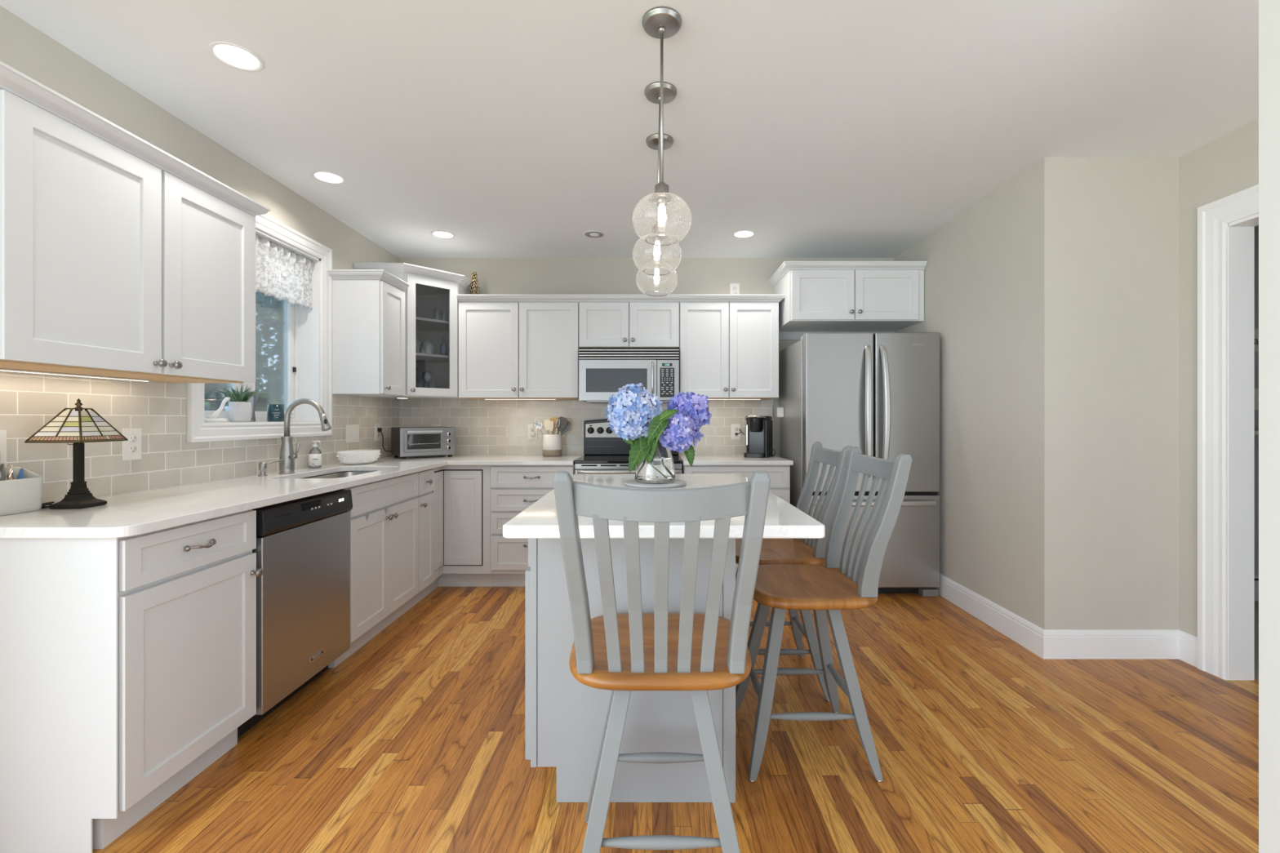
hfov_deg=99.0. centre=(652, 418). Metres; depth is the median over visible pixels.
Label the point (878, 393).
refrigerator
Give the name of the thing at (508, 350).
upper cabinet
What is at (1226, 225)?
door frame
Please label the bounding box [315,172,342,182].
diffuser
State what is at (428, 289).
upper cabinet
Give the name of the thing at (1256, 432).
wall shelf
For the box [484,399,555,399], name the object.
light
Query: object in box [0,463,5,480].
pen
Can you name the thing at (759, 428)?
coffee maker
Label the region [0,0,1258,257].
ceiling
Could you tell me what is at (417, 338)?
jar
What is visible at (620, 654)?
counter stool
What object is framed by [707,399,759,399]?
light
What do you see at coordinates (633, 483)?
tray
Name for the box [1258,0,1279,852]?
wall
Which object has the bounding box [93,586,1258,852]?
floor
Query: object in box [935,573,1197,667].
baseboard
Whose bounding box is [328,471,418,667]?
base cabinet
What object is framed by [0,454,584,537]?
countertop
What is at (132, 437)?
receptacle
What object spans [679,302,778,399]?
upper cabinet
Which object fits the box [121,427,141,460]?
outlet
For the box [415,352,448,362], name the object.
shelf
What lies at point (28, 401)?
wall
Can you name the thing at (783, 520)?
island countertop
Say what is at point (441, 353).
bottle
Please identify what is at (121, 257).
upper cabinet
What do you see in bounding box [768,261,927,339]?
upper cabinet
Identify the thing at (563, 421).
turner
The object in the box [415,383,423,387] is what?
drinking glass
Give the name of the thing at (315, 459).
soap bottle
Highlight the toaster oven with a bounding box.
[377,426,455,458]
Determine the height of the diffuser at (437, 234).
0.001 m
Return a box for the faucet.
[279,398,331,474]
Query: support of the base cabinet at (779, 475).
on the floor
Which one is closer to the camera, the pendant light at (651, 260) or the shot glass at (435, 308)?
the pendant light at (651, 260)
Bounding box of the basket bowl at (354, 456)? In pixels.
[336,449,381,464]
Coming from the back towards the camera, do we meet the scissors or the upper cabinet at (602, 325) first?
the upper cabinet at (602, 325)
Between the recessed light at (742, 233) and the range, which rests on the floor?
the range
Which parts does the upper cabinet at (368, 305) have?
crown molding, door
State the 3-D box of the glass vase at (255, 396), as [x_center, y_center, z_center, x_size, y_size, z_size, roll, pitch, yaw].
[-2.180,-0.065,2.955,0.084,0.160,0.084,0,0,0]
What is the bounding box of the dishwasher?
[237,488,352,738]
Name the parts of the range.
knob, knob, knob, vent panel, oven door, handle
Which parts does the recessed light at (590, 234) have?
bulb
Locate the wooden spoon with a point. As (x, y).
(552, 419)
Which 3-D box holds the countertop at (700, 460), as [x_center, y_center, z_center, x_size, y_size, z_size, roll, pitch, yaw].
[0.603,0.311,4.168,0.774,0.030,0.646,0,0,0]
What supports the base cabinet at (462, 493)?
on the floor
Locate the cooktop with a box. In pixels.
[573,454,682,463]
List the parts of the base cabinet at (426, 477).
knob, door, drawer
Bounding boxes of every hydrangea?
[604,382,662,471]
[647,391,711,440]
[655,411,703,466]
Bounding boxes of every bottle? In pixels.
[308,440,321,468]
[440,337,446,355]
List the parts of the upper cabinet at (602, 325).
door, door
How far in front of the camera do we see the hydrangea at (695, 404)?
2.39 m
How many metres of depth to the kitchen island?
1.72 m
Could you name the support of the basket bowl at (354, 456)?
on the countertop at (135, 513)
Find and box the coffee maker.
[735,415,775,457]
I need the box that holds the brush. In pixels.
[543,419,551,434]
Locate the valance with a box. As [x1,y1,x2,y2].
[255,233,314,309]
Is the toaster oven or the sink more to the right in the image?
the toaster oven
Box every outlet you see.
[0,430,6,466]
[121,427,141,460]
[374,423,380,440]
[431,424,440,426]
[527,423,537,439]
[729,283,739,294]
[731,423,740,439]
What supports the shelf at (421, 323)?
attached to the upper cabinet at (428, 289)
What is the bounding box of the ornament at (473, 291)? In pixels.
[468,271,479,294]
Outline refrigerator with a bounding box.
[780,332,940,596]
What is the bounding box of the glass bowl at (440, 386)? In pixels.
[435,385,446,388]
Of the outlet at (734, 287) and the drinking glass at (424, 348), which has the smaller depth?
the drinking glass at (424, 348)
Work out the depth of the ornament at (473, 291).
4.32 m
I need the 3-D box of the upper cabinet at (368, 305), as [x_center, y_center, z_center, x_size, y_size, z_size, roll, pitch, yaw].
[-1.897,-0.556,3.672,0.383,0.788,0.391,0,0,0]
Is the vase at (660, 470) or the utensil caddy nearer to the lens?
the utensil caddy
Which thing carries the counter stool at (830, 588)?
on the floor
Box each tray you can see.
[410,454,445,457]
[623,479,686,488]
[743,452,764,457]
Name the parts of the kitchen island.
door, drawer, corner post, corner post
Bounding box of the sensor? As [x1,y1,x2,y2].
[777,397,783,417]
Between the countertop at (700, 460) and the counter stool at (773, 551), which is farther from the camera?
the countertop at (700, 460)
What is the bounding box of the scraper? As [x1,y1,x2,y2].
[549,421,553,434]
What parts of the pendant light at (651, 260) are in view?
lamp shade, rod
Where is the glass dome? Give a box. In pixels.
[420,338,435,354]
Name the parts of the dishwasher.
kick plate, door, control panel, badge plate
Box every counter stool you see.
[552,471,770,852]
[735,441,852,702]
[735,446,912,782]
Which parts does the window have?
pane, sash, frame, pane, sash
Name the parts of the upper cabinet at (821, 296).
door, crown molding, door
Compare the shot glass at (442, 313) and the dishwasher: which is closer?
the dishwasher
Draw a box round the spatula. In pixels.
[560,421,571,435]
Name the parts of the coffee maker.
lid handle, panel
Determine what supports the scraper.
in the utensil crock
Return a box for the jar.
[415,337,420,352]
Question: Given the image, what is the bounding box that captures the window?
[186,213,332,442]
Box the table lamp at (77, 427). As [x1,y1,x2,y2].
[24,398,128,509]
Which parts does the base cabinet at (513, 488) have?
drawer, drawer, drawer, pull, drawer, pull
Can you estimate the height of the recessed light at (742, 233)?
0.004 m
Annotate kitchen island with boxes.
[524,538,735,803]
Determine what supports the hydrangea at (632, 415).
in the vase at (660, 470)
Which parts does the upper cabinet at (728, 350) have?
door, door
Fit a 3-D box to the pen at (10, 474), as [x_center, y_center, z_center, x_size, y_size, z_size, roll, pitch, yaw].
[-2.027,0.204,1.722,0.018,0.114,0.060,0,0,-38]
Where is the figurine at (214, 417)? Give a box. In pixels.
[204,396,230,422]
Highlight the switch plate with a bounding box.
[345,424,359,443]
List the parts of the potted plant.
pot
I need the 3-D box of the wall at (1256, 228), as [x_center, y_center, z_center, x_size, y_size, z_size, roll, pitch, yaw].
[3.991,-0.058,2.380,2.418,2.535,2.640,0,0,0]
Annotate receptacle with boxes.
[128,434,137,443]
[128,444,137,453]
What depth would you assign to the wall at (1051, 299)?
2.77 m
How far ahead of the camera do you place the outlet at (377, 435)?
4.13 m
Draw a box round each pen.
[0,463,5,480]
[4,465,13,479]
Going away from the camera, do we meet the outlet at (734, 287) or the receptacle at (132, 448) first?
the receptacle at (132, 448)
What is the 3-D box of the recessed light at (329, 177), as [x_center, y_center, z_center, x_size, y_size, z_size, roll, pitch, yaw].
[-1.775,-1.323,3.000,0.166,0.004,0.166,0,0,0]
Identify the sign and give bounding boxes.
[1254,328,1258,352]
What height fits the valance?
0.323 m
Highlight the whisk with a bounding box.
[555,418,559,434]
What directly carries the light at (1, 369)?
attached to the upper cabinet at (121, 257)
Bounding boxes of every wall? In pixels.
[0,5,399,504]
[398,257,893,457]
[893,157,1178,629]
[1178,117,1258,636]
[1254,225,1258,602]
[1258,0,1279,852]
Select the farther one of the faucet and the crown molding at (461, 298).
the crown molding at (461, 298)
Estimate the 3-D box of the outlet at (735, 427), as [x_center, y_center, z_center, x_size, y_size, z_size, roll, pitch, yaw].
[0.684,0.105,4.488,0.079,0.128,0.007,0,0,0]
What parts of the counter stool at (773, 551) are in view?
seat, leg, post, leg, rail, post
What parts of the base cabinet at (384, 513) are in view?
door, drawer, knob, knob, door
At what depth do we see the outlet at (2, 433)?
1.75 m
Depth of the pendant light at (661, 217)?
1.77 m
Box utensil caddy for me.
[0,466,43,515]
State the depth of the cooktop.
3.94 m
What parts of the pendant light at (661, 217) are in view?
rod, lamp shade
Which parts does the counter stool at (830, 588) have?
leg, leg, seat, leg, post, leg, rail, post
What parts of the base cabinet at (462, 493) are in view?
door, door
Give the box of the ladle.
[533,420,542,435]
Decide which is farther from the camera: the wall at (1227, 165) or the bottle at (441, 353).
the bottle at (441, 353)
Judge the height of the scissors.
0.105 m
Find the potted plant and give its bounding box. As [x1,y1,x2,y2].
[204,385,268,422]
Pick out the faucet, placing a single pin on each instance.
(286, 451)
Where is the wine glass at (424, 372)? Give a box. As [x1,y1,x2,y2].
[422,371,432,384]
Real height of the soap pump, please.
0.080 m
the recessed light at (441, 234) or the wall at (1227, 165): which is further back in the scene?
the recessed light at (441, 234)
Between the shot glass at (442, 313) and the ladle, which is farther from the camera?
the ladle
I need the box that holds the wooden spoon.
[550,417,557,434]
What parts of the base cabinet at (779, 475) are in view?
drawer, drawer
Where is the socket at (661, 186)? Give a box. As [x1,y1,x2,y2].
[654,182,669,192]
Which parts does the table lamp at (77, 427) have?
cord, shade frame, lamp shade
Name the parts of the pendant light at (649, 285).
lamp shade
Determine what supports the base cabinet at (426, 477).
on the floor
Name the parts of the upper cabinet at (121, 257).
door, crown molding, knob, knob, door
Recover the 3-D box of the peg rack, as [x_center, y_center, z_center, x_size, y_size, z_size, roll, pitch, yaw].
[4.000,-0.129,3.567,0.560,0.142,0.063,0,0,0]
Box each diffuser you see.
[213,44,258,68]
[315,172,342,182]
[433,231,453,237]
[734,231,753,237]
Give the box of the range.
[573,418,682,474]
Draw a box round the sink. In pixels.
[303,471,371,478]
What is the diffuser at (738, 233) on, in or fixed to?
attached to the recessed light at (742, 233)
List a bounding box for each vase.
[239,391,258,422]
[634,439,675,484]
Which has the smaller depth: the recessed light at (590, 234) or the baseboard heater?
the baseboard heater
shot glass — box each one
[433,307,439,319]
[440,311,446,320]
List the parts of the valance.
rod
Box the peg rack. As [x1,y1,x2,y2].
[1254,388,1258,409]
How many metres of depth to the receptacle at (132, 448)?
2.18 m
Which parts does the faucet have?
handle, lever, spout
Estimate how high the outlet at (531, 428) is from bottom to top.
0.128 m
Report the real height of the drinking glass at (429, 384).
0.094 m
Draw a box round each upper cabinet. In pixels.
[0,61,271,382]
[326,269,409,395]
[353,262,479,399]
[458,302,580,399]
[578,302,679,348]
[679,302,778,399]
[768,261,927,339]
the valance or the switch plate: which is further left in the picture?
the valance
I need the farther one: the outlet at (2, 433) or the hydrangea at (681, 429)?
the hydrangea at (681, 429)
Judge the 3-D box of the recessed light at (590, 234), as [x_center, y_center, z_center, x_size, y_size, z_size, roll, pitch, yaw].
[-0.418,-1.323,3.930,0.166,0.018,0.166,0,0,0]
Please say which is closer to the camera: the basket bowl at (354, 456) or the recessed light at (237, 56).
the recessed light at (237, 56)
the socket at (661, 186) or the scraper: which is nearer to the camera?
the socket at (661, 186)
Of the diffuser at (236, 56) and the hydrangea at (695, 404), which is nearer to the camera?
the diffuser at (236, 56)
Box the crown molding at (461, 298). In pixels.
[456,294,785,302]
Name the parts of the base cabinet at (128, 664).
panel, drawer, door, pull, knob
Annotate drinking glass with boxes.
[415,367,417,383]
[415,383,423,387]
[420,346,426,353]
[426,381,435,387]
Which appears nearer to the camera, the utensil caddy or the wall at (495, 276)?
the utensil caddy
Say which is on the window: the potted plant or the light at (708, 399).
the potted plant
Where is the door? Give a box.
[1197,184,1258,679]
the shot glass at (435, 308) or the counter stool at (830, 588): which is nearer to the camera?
the counter stool at (830, 588)
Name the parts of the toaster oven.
cord, door, door glass, handle, frame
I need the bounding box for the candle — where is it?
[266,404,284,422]
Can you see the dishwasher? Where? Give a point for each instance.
(302, 550)
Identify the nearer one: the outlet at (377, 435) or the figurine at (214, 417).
the figurine at (214, 417)
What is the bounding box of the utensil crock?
[542,434,561,456]
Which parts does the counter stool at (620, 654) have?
post, leg, leg, seat, rail, leg, post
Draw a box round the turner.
[556,416,568,434]
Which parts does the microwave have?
door, handle, control panel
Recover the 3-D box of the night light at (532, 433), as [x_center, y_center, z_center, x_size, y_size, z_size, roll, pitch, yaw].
[-0.980,0.125,4.470,0.044,0.044,0.028,0,0,0]
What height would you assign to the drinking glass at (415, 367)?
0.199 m
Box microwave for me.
[578,348,679,403]
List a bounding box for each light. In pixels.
[0,368,149,381]
[207,40,264,71]
[311,170,346,184]
[431,230,455,238]
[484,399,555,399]
[529,431,535,436]
[582,230,605,238]
[631,6,691,245]
[632,81,681,275]
[635,133,677,296]
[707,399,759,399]
[732,230,755,238]
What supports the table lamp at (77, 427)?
on the countertop at (135, 513)
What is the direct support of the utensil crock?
on the countertop at (135, 513)
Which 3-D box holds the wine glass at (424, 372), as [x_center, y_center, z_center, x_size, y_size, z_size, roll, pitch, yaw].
[-1.694,-0.268,4.116,0.076,0.170,0.076,0,0,0]
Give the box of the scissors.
[16,467,24,479]
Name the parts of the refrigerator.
door, handle, freezer drawer, handle, door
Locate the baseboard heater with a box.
[1254,572,1258,600]
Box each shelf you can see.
[415,316,448,330]
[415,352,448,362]
[1254,430,1258,436]
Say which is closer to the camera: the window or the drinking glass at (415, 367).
the window
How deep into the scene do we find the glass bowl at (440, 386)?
4.11 m
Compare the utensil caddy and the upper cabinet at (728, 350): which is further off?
the upper cabinet at (728, 350)
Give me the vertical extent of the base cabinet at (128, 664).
0.883 m
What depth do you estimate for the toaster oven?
4.12 m
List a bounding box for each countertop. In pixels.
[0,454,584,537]
[502,473,825,538]
[679,454,793,465]
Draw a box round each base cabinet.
[0,509,262,852]
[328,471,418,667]
[407,468,434,610]
[423,465,492,597]
[490,464,574,586]
[682,464,790,574]
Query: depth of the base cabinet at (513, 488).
3.88 m
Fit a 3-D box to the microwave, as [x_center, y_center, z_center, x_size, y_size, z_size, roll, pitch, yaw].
[-0.176,-0.328,4.274,0.752,0.405,0.450,0,0,0]
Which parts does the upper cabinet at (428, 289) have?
crown molding, door, glass pane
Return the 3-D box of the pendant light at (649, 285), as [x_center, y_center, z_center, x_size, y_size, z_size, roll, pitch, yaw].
[0.026,-0.958,2.600,0.199,0.732,0.199,1,0,0]
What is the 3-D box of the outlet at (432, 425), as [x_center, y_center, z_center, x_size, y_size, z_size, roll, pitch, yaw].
[-1.775,0.110,4.488,0.079,0.128,0.007,0,0,0]
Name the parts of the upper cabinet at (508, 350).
door, door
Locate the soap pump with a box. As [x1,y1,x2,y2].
[257,459,284,476]

